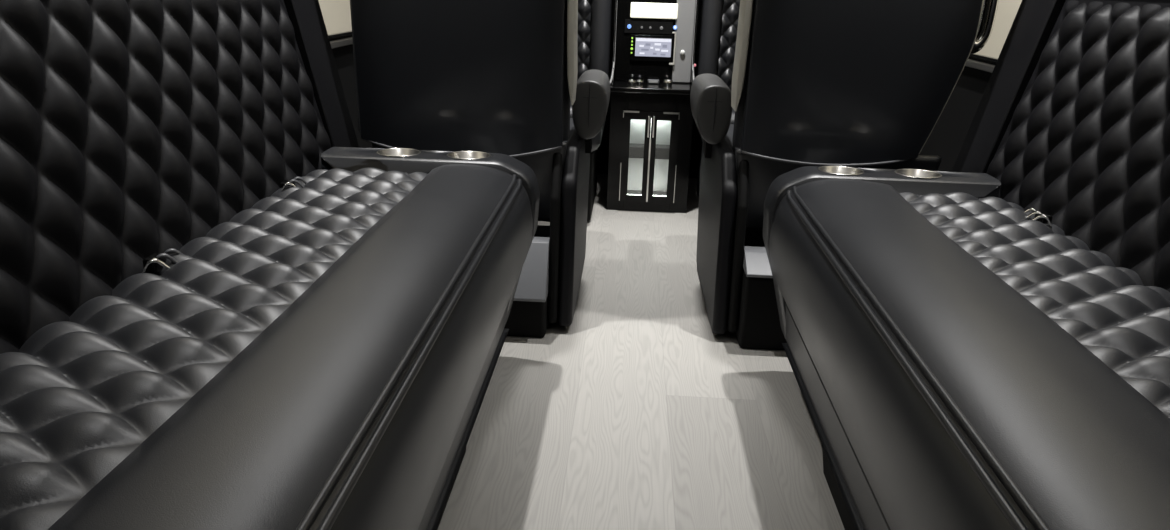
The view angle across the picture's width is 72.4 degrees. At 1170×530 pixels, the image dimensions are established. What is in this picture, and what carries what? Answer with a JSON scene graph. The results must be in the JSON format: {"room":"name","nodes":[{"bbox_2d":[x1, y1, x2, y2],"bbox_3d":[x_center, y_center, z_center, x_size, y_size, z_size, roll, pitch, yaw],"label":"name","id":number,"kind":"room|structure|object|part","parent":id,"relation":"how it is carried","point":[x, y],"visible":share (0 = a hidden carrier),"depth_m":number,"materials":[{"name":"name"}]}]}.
{"room":"vehicle interior","nodes":[
{"label":"vehicle interior","id":0,"kind":"room"},
{"bbox_2d":[318,0,351,34],"bbox_3d":[-0.816,-0.848,1.054,0.060,1.200,5.050,3,20,3],"label":"wall","id":1,"kind":"structure","parent":0,"point":[336,14],"depth_m":2.35,"materials":[{"name":"beige paint"}]},
{"bbox_2d":[328,31,351,37],"bbox_3d":[-0.796,-0.286,1.253,0.017,0.008,5.050,3,20,3],"label":"trim","id":2,"kind":"structure","parent":1,"relation":"attached to","point":[346,32],"depth_m":2.34,"materials":[{"name":"silver"}]},
{"bbox_2d":[330,37,352,48],"bbox_3d":[-0.791,-0.264,1.260,0.027,0.018,5.050,3,20,3],"label":"trim","id":3,"kind":"structure","parent":1,"relation":"attached to","point":[345,41],"depth_m":2.33,"materials":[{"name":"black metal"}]},
{"bbox_2d":[329,34,372,147],"bbox_3d":[-0.843,0.046,1.374,0.060,0.699,5.050,3,20,3],"label":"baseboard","id":4,"kind":"structure","parent":1,"relation":"attached to","point":[344,57],"depth_m":2.48,"materials":[{"name":"black"}]},
{"bbox_2d":[438,174,844,529],"bbox_3d":[0.104,0.439,1.452,2.060,0.040,5.050,3,20,3],"label":"floor","id":5,"kind":"structure","parent":0,"point":[632,414],"depth_m":1.70,"materials":[{"name":"grey wood"}]},
{"bbox_2d":[0,0,539,529],"bbox_3d":[-0.485,0.043,0.993,0.667,0.982,2.280,3,20,3],"label":"bench sofa","id":6,"kind":"object","parent":5,"relation":"on","point":[324,354],"visible":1,"depth_m":1.03,"materials":[{"name":"black leather"}]},
{"bbox_2d":[142,248,182,273],"bbox_3d":[-0.609,-0.006,1.154,0.038,0.026,0.072,3,20,3],"label":"belt","id":7,"kind":"object","parent":6,"relation":"on","point":[154,263],"visible":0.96,"depth_m":1.14,"materials":[{"name":"silver metal"}]},
{"bbox_3d":[-0.702,-0.075,0.879,0.136,0.468,2.118,3,20,3],"label":"quilted backrest","id":8,"kind":"part","parent":6,"relation":"part of","materials":[{"name":"black leather"}]},
{"bbox_3d":[-0.732,-0.106,0.871,0.172,0.632,2.120,3,20,3],"label":"backrest frame","id":9,"kind":"part","parent":6,"relation":"part of","materials":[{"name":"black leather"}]},
{"bbox_3d":[-0.537,0.127,0.838,0.294,0.055,1.925,3,20,3],"label":"quilted seat","id":10,"kind":"part","parent":6,"relation":"part of","materials":[{"name":"grey leather"}]},
{"bbox_2d":[47,164,532,529],"bbox_3d":[-0.415,0.281,0.885,0.482,0.384,1.925,3,20,3],"label":"cushion","id":11,"kind":"object","parent":6,"relation":"on","point":[324,354],"depth_m":0.90,"materials":[{"name":"black leather"}]},
{"bbox_2d":[280,177,306,190],"bbox_3d":[-0.577,-0.158,1.582,0.038,0.026,0.072,3,20,3],"label":"belt","id":12,"kind":"object","parent":6,"relation":"on","point":[292,182],"visible":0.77,"depth_m":1.57,"materials":[{"name":"silver metal"}]},
{"bbox_3d":[-0.343,-0.061,1.830,0.474,0.392,0.100,3,20,3],"label":"armrest","id":13,"kind":"part","parent":6,"relation":"part of","materials":[{"name":"black leather"}]},
{"bbox_3d":[-0.471,0.541,0.887,0.395,0.118,1.748,3,20,3],"label":"frame","id":14,"kind":"part","parent":6,"relation":"part of","materials":[{"name":"black"}]},
{"bbox_2d":[350,0,609,337],"bbox_3d":[-0.243,-0.516,2.207,0.621,1.230,0.774,3,20,3],"label":"chair","id":15,"kind":"object","parent":5,"relation":"on","point":[488,76],"visible":0.77,"depth_m":1.96,"materials":[{"name":"black leather"}]},
{"bbox_3d":[-0.310,-0.001,2.043,0.434,0.142,0.114,3,20,3],"label":"kick panel","id":16,"kind":"part","parent":15,"relation":"part of","materials":[{"name":"grey leather"}]},
{"bbox_3d":[-0.275,-0.677,1.972,0.488,0.770,0.112,3,20,3],"label":"backrest","id":17,"kind":"part","parent":15,"relation":"part of","materials":[{"name":"black leather"}]},
{"bbox_3d":[-0.275,-0.333,2.398,0.550,0.155,0.540,3,20,3],"label":"seat","id":18,"kind":"part","parent":15,"relation":"part of","materials":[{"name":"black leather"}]},
{"bbox_3d":[-0.026,-0.686,1.905,0.023,0.595,0.092,3,20,3],"label":"edge trim","id":19,"kind":"part","parent":15,"relation":"part of","materials":[{"name":"grey"}]},
{"bbox_3d":[0.021,-0.465,2.284,0.099,0.164,0.340,3,20,3],"label":"armrest","id":20,"kind":"part","parent":15,"relation":"part of","materials":[{"name":"grey leather"}]},
{"bbox_2d":[570,0,613,221],"bbox_3d":[-0.199,-0.822,3.108,0.596,1.200,0.670,3,20,3],"label":"seat","id":21,"kind":"object","parent":5,"relation":"on","point":[595,17],"visible":0.12,"depth_m":3.26,"materials":[{"name":"black leather"}]},
{"bbox_3d":[-0.206,-1.102,3.238,0.464,0.700,0.021,3,20,3],"label":"quilted backrest","id":22,"kind":"part","parent":21,"relation":"part of","materials":[{"name":"black leather"}]},
{"bbox_3d":[-0.216,-0.585,3.140,0.582,0.168,0.570,3,20,3],"label":"seat","id":23,"kind":"part","parent":21,"relation":"part of","materials":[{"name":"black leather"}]},
{"bbox_3d":[-0.176,-1.105,3.308,0.596,0.800,0.100,3,20,3],"label":"backrest","id":24,"kind":"part","parent":21,"relation":"part of","materials":[{"name":"black leather"}]},
{"bbox_2d":[607,76,692,212],"bbox_3d":[0.266,-0.507,3.321,0.333,0.490,0.422,3,20,3],"label":"base cabinet","id":25,"kind":"object","parent":5,"relation":"on","point":[650,137],"visible":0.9,"depth_m":3.16,"materials":[{"name":"black wood"}]},
{"bbox_3d":[0.178,-0.582,3.090,0.062,0.027,0.004,3,20,3],"label":"corner trim","id":26,"kind":"part","parent":25,"relation":"part of","materials":[{"name":"silver metal"}]},
{"bbox_3d":[0.197,-0.426,3.154,0.108,0.357,0.016,3,20,3],"label":"door","id":27,"kind":"part","parent":25,"relation":"part of","materials":[{"name":"black"}]},
{"bbox_3d":[0.246,-0.535,3.096,0.007,0.082,0.015,3,20,3],"label":"door handle","id":28,"kind":"part","parent":25,"relation":"part of","materials":[{"name":"silver metal"}]},
{"bbox_3d":[0.251,-0.373,3.159,0.006,0.254,0.003,3,20,3],"label":"trim","id":29,"kind":"part","parent":25,"relation":"part of","materials":[{"name":"silver metal"}]},
{"bbox_2d":[629,143,669,159],"bbox_3d":[0.258,-0.457,3.212,0.184,0.044,0.078,3,20,3],"label":"shelf","id":30,"kind":"object","parent":25,"relation":"attached to","point":[636,150],"depth_m":3.18,"materials":[{"name":"grey"}]},
{"bbox_2d":[610,76,691,94],"bbox_3d":[0.273,-0.733,3.253,0.333,0.018,0.398,3,20,3],"label":"countertop","id":31,"kind":"structure","parent":25,"relation":"on","point":[618,86],"depth_m":3.08,"materials":[{"name":"black"}]},
{"bbox_2d":[628,80,636,84],"bbox_3d":[0.187,-0.726,3.175,0.036,0.016,0.036,3,20,3],"label":"metal cup","id":32,"kind":"object","parent":31,"relation":"on","point":[631,82],"visible":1,"depth_m":3.16,"materials":[{"name":"silver metal"}]},
{"bbox_2d":[648,79,658,83],"bbox_3d":[0.275,-0.737,3.212,0.046,0.016,0.032,3,20,3],"label":"remote control","id":33,"kind":"object","parent":31,"relation":"on","point":[650,81],"visible":1,"depth_m":3.20,"materials":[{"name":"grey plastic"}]},
{"bbox_2d":[610,0,697,84],"bbox_3d":[0.280,-1.042,3.110,0.344,0.660,0.200,3,20,3],"label":"control console","id":34,"kind":"object","parent":31,"relation":"on","point":[653,39],"visible":0.95,"depth_m":3.19,"materials":[{"name":"black"}]},
{"bbox_3d":[0.117,-1.035,3.091,0.010,0.650,0.124,4,20,7],"label":"edge trim","id":35,"kind":"part","parent":34,"relation":"part of","materials":[{"name":"grey"}]},
{"bbox_3d":[0.248,-1.067,3.177,0.232,0.659,0.060,3,20,3],"label":"panel","id":36,"kind":"part","parent":34,"relation":"part of","materials":[{"name":"black"}]},
{"bbox_3d":[0.253,-0.948,3.185,0.190,0.052,0.006,3,20,3],"label":"button panel","id":37,"kind":"part","parent":34,"relation":"part of","materials":[{"name":"black plastic"}]},
{"bbox_3d":[0.273,-1.005,3.160,0.186,0.058,0.013,3,20,3],"label":"lamp panel","id":38,"kind":"part","parent":34,"relation":"part of","materials":[{"name":"white plastic"}]},
{"bbox_3d":[0.440,-1.020,3.076,0.010,0.650,0.124,1,20,-2],"label":"edge trim","id":39,"kind":"part","parent":34,"relation":"part of","materials":[{"name":"grey"}]},
{"bbox_2d":[663,80,672,84],"bbox_3d":[0.330,-0.727,3.189,0.040,0.018,0.040,3,20,3],"label":"metal cup","id":40,"kind":"object","parent":31,"relation":"on","point":[666,82],"visible":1,"depth_m":3.18,"materials":[{"name":"silver metal"}]},
{"bbox_3d":[0.265,-0.534,3.095,0.007,0.082,0.015,3,20,3],"label":"door handle","id":41,"kind":"part","parent":25,"relation":"part of","materials":[{"name":"silver metal"}]},
{"bbox_3d":[0.307,-0.421,3.148,0.106,0.357,0.016,3,20,3],"label":"door","id":42,"kind":"part","parent":25,"relation":"part of","materials":[{"name":"black"}]},
{"bbox_3d":[0.333,-0.575,3.082,0.062,0.027,0.004,3,20,3],"label":"corner trim","id":43,"kind":"part","parent":25,"relation":"part of","materials":[{"name":"silver metal"}]},
{"bbox_2d":[694,0,739,198],"bbox_3d":[0.713,-0.778,3.064,0.536,1.200,0.670,3,20,3],"label":"seat","id":44,"kind":"object","parent":5,"relation":"on","point":[717,24],"visible":0.2,"depth_m":3.24,"materials":[{"name":"black leather"}]},
{"bbox_3d":[0.736,-1.062,3.264,0.536,0.800,0.100,3,20,3],"label":"backrest","id":45,"kind":"part","parent":44,"relation":"part of","materials":[{"name":"black leather"}]},
{"bbox_3d":[0.710,-0.541,3.095,0.522,0.168,0.570,3,20,3],"label":"seat","id":46,"kind":"part","parent":44,"relation":"part of","materials":[{"name":"black leather"}]},
{"bbox_3d":[0.758,-1.057,3.191,0.404,0.700,0.022,3,20,3],"label":"quilted backrest","id":47,"kind":"part","parent":44,"relation":"part of","materials":[{"name":"black leather"}]},
{"bbox_2d":[690,0,998,349],"bbox_3d":[0.646,-0.474,2.164,0.692,1.230,0.773,3,20,3],"label":"chair","id":48,"kind":"object","parent":5,"relation":"on","point":[848,83],"visible":0.77,"depth_m":1.92,"materials":[{"name":"black leather"}]},
{"bbox_3d":[0.351,-0.449,2.269,0.099,0.164,0.340,3,20,3],"label":"armrest","id":49,"kind":"part","parent":48,"relation":"part of","materials":[{"name":"grey leather"}]},
{"bbox_3d":[0.643,-0.290,2.354,0.550,0.155,0.540,3,20,3],"label":"seat","id":50,"kind":"part","parent":48,"relation":"part of","materials":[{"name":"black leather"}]},
{"bbox_3d":[0.383,-0.666,1.885,0.023,0.595,0.092,3,20,3],"label":"edge trim","id":51,"kind":"part","parent":48,"relation":"part of","materials":[{"name":"grey"}]},
{"bbox_3d":[0.598,-0.636,1.930,0.413,0.770,0.112,3,20,3],"label":"backrest","id":52,"kind":"part","parent":48,"relation":"part of","materials":[{"name":"black leather"}]},
{"bbox_3d":[0.615,-0.001,1.983,0.434,0.049,0.112,3,20,3],"label":"kick panel","id":53,"kind":"part","parent":48,"relation":"part of","materials":[{"name":"grey metal"}]},
{"bbox_3d":[0.945,-0.694,1.885,0.093,0.384,0.038,-3,20,-13],"label":"grab handle","id":54,"kind":"part","parent":48,"relation":"part of","materials":[{"name":"silver metal"}]},
{"bbox_2d":[763,0,1169,529],"bbox_3d":[0.682,0.098,0.937,0.667,0.982,2.280,3,20,3],"label":"bench sofa","id":55,"kind":"object","parent":5,"relation":"on","point":[959,359],"visible":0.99,"depth_m":1.20,"materials":[{"name":"black leather"}]},
{"bbox_3d":[0.611,0.592,0.835,0.395,0.118,1.748,3,20,3],"label":"frame","id":56,"kind":"part","parent":55,"relation":"part of","materials":[{"name":"black"}]},
{"bbox_3d":[0.631,-0.015,1.783,0.474,0.392,0.100,3,20,3],"label":"armrest","id":57,"kind":"part","parent":55,"relation":"part of","materials":[{"name":"black leather"}]},
{"bbox_2d":[769,179,1169,529],"bbox_3d":[0.580,0.327,0.836,0.482,0.386,1.925,3,20,3],"label":"cushion","id":58,"kind":"object","parent":55,"relation":"on","point":[959,360],"depth_m":1.00,"materials":[{"name":"black leather"}]},
{"bbox_3d":[0.723,0.185,0.777,0.268,0.054,1.925,3,20,3],"label":"quilted seat","id":59,"kind":"part","parent":55,"relation":"part of","materials":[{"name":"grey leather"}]},
{"bbox_2d":[1024,208,1052,227],"bbox_3d":[0.855,-0.090,1.513,0.038,0.026,0.072,3,20,3],"label":"belt","id":60,"kind":"object","parent":55,"relation":"on","point":[1043,217],"visible":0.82,"depth_m":1.50,"materials":[{"name":"silver metal"}]},
{"bbox_3d":[0.896,0.001,0.802,0.136,0.468,2.118,3,20,3],"label":"quilted backrest","id":61,"kind":"part","parent":55,"relation":"part of","materials":[{"name":"black leather"}]},
{"bbox_3d":[0.928,-0.028,0.791,0.172,0.632,2.120,3,20,3],"label":"backrest frame","id":62,"kind":"part","parent":55,"relation":"part of","materials":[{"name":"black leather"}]},
{"bbox_2d":[597,0,700,177],"bbox_3d":[0.288,-1.328,3.523,2.060,1.900,0.050,3,20,3],"label":"wall","id":63,"kind":"structure","parent":0,"point":[603,149],"depth_m":3.77,"materials":[{"name":"black"}]},
{"bbox_2d":[975,0,1021,57],"bbox_3d":[1.099,-0.758,0.961,0.060,1.200,5.050,3,20,3],"label":"wall","id":64,"kind":"structure","parent":0,"point":[1007,10],"depth_m":2.16,"materials":[{"name":"beige paint"}]},
{"bbox_2d":[919,56,995,171],"bbox_3d":[1.073,0.137,1.282,0.060,0.699,5.050,3,20,3],"label":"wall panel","id":65,"kind":"structure","parent":64,"relation":"attached to","point":[946,139],"depth_m":2.42,"materials":[{"name":"black leather"}]},
{"bbox_2d":[965,59,994,72],"bbox_3d":[1.040,-0.177,1.172,0.027,0.018,5.050,3,20,3],"label":"trim","id":66,"kind":"structure","parent":64,"relation":"attached to","point":[987,67],"depth_m":2.22,"materials":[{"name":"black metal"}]},
{"bbox_2d":[970,53,997,61],"bbox_3d":[1.045,-0.199,1.164,0.017,0.008,5.050,3,20,3],"label":"trim","id":67,"kind":"structure","parent":64,"relation":"attached to","point":[993,59],"depth_m":2.22,"materials":[{"name":"silver"}]}
]}

